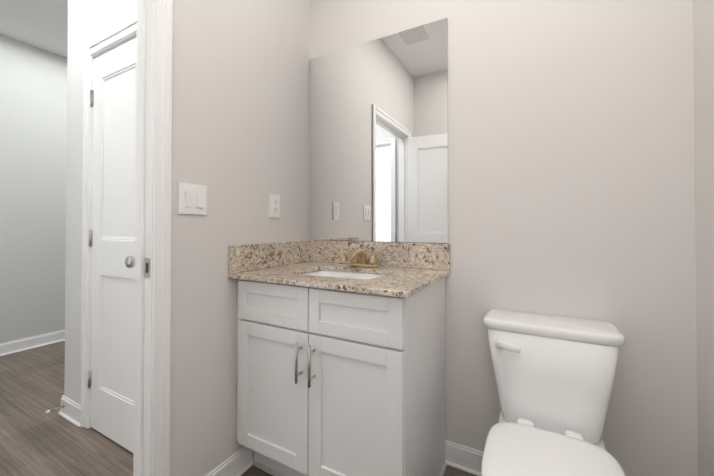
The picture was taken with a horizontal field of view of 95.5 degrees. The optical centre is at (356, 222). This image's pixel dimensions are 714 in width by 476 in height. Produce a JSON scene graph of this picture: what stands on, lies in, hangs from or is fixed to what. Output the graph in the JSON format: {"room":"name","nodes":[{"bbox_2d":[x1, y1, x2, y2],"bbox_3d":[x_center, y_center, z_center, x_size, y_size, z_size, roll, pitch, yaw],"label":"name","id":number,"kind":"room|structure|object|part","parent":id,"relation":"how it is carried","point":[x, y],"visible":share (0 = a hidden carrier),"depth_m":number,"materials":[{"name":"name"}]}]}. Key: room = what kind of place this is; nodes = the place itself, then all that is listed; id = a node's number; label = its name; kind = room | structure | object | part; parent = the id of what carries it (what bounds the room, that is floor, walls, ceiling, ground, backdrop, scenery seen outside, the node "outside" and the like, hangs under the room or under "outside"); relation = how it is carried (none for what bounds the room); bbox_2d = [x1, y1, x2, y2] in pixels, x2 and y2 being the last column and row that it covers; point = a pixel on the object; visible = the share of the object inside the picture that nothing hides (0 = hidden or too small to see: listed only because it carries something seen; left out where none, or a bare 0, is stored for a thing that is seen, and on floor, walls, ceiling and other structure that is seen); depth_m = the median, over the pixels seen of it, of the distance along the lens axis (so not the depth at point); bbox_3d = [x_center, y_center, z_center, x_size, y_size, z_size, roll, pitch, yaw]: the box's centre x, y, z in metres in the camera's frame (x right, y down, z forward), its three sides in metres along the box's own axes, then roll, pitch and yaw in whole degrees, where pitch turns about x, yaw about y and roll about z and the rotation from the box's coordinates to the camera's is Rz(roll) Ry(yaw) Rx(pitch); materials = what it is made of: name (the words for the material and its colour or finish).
{"room":"bathroom","nodes":[
{"label":"bathroom","id":0,"kind":"room"},
{"bbox_2d":[0,34,66,343],"bbox_3d":[-3.071,-0.239,2.843,0.100,2.750,5.515,0,-1,29],"label":"wall","id":1,"kind":"structure","parent":0,"point":[33,119],"depth_m":2.95,"materials":[{"name":"white paint"}]},
{"bbox_2d":[0,330,64,355],"bbox_3d":[-2.699,1.092,3.373,0.026,0.100,4.005,0,-1,29],"label":"baseboard","id":2,"kind":"structure","parent":1,"relation":"attached to","point":[11,347],"depth_m":2.93,"materials":[{"name":"white wood"}]},
{"bbox_2d":[0,0,67,57],"bbox_3d":[-1.058,-1.665,1.750,4.695,0.080,5.515,0,-1,29],"label":"ceiling","id":3,"kind":"structure","parent":0,"point":[42,24],"depth_m":2.63,"materials":[{"name":"white paint"}]},
{"bbox_2d":[64,0,136,404],"bbox_3d":[-1.196,-0.250,1.698,1.183,2.750,0.100,0,-1,29],"label":"wall","id":4,"kind":"structure","parent":0,"point":[89,21],"depth_m":1.87,"materials":[{"name":"white paint"}]},
{"bbox_2d":[58,395,80,415],"bbox_3d":[-1.079,1.090,3.150,0.026,0.100,2.833,0,-1,29],"label":"baseboard","id":5,"kind":"structure","parent":4,"relation":"attached to","point":[71,411],"depth_m":1.88,"materials":[{"name":"white wood"}]},
{"bbox_2d":[45,404,64,413],"bbox_3d":[-1.733,1.071,1.863,0.022,0.021,0.080,0,-1,29],"label":"doorstop","id":6,"kind":"object","parent":5,"relation":"attached to","point":[49,411],"visible":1,"depth_m":1.86,"materials":[{"name":"silver metal"}]},
{"bbox_2d":[88,90,93,387],"bbox_3d":[-1.460,0.085,1.779,0.020,1.630,0.013,0,-1,29],"label":"closet door hinges","id":7,"kind":"object","parent":4,"relation":"attached to","point":[91,231],"visible":1,"depth_m":1.78,"materials":[{"name":"silver metal"}]},
{"bbox_2d":[81,18,135,428],"bbox_3d":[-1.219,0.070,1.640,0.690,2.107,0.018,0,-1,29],"label":"door frame","id":8,"kind":"structure","parent":4,"relation":"attached to","point":[125,30],"depth_m":1.78,"materials":[{"name":"white wood"}]},
{"bbox_2d":[90,38,135,452],"bbox_3d":[-1.205,0.105,1.663,0.561,2.018,0.169,0,-1,29],"label":"closet door","id":9,"kind":"structure","parent":4,"relation":"in","point":[113,261],"depth_m":1.68,"materials":[{"name":"white wood"}]},
{"bbox_3d":[-1.001,0.183,1.550,0.095,0.064,0.169,0,-1,29],"label":"handle","id":10,"kind":"part","parent":9,"relation":"part of","materials":[{"name":"silver metal"}]},
{"bbox_2d":[205,446,253,475],"bbox_3d":[-0.581,1.071,1.341,0.026,0.100,0.397,0,-1,29],"label":"baseboard","id":11,"kind":"structure","parent":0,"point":[240,462],"depth_m":1.43,"materials":[{"name":"white wood"}]},
{"bbox_2d":[0,341,476,475],"bbox_3d":[-1.058,1.155,1.721,4.695,0.060,5.515,0,-1,29],"label":"floor","id":12,"kind":"structure","parent":0,"point":[36,439],"depth_m":1.73,"materials":[{"name":"brown wood"}]},
{"bbox_2d":[228,240,449,475],"bbox_3d":[-0.064,0.611,1.458,0.820,1.022,0.594,0,-1,29],"label":"bathroom vanity","id":13,"kind":"object","parent":12,"relation":"on","point":[340,358],"depth_m":1.24,"materials":[{"name":"white wood"}]},
{"bbox_2d":[228,240,449,297],"bbox_3d":[-0.061,0.171,1.467,0.820,0.142,0.582,0,-1,29],"label":"countertop","id":14,"kind":"structure","parent":13,"relation":"on","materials":[{"name":"stone"}]},
{"bbox_2d":[304,270,383,278],"bbox_3d":[-0.068,0.320,1.455,0.430,0.156,0.304,0,-1,29],"label":"sink","id":15,"kind":"object","parent":14,"relation":"in","point":[350,274],"depth_m":1.59,"materials":[{"name":"white ceramic"}]},
{"bbox_2d":[343,249,386,267],"bbox_3d":[0.009,0.176,1.607,0.248,0.094,0.154,0,-1,29],"label":"faucet","id":16,"kind":"object","parent":14,"relation":"on","point":[372,263],"depth_m":1.62,"materials":[{"name":"gold metal"}]},
{"bbox_2d":[481,309,625,475],"bbox_3d":[0.596,0.744,0.998,0.446,0.747,0.756,0,-1,29],"label":"toilet","id":17,"kind":"object","parent":12,"relation":"on","point":[554,376],"visible":0.98,"depth_m":1.11,"materials":[{"name":"white ceramic"}]},
{"bbox_3d":[0.559,0.458,1.200,0.086,0.033,0.030,0,-1,29],"label":"lever","id":18,"kind":"part","parent":17,"relation":"part of","materials":[{"name":"white ceramic"}]},
{"bbox_3d":[0.541,0.719,0.898,0.364,0.040,0.526,0,-1,29],"label":"seat","id":19,"kind":"part","parent":17,"relation":"part of","materials":[{"name":"white plastic"}]},
{"bbox_2d":[170,0,309,475],"bbox_3d":[-0.520,-0.103,1.579,0.114,2.448,0.833,0,-1,29],"label":"wall","id":20,"kind":"structure","parent":0,"point":[241,110],"depth_m":1.39,"materials":[{"name":"white paint"}]},
{"bbox_2d":[133,0,172,475],"bbox_3d":[-0.956,0.062,0.801,0.136,2.107,0.930,0,-1,29],"label":"door frame","id":21,"kind":"structure","parent":20,"relation":"attached to","point":[143,299],"depth_m":1.15,"materials":[{"name":"white wood"}]},
{"bbox_3d":[-0.637,-0.091,1.263,0.014,0.118,0.118,0,-1,29],"label":"light switch plate","id":22,"kind":"part","parent":20,"relation":"part of","materials":[{"name":"white plastic"}]},
{"bbox_2d":[269,194,279,217],"bbox_3d":[-0.420,-0.085,1.662,0.008,0.118,0.073,0,-1,29],"label":"electrical outlet","id":23,"kind":"object","parent":20,"relation":"attached to","point":[274,205],"visible":1,"depth_m":1.65,"materials":[{"name":"white plastic"}]},
{"bbox_2d":[445,440,483,475],"bbox_3d":[0.772,1.071,1.319,0.822,0.100,0.026,0,-1,29],"label":"baseboard","id":24,"kind":"structure","parent":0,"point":[467,459],"depth_m":1.48,"materials":[{"name":"white wood"}]},
{"bbox_2d":[310,0,697,475],"bbox_3d":[0.468,-0.252,1.568,1.859,2.750,0.106,0,-1,29],"label":"wall","id":25,"kind":"structure","parent":0,"point":[571,170],"depth_m":1.37,"materials":[{"name":"white paint"}]},
{"bbox_3d":[0.075,-0.435,1.728,0.808,1.068,0.005,0,-1,29],"label":"mirror","id":26,"kind":"part","parent":25,"relation":"part of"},
{"bbox_2d":[693,0,713,475],"bbox_3d":[0.736,-0.266,0.231,0.100,2.750,1.990,0,-1,29],"label":"wall","id":27,"kind":"structure","parent":0,"point":[703,31],"depth_m":1.06,"materials":[{"name":"white paint"}]}
]}

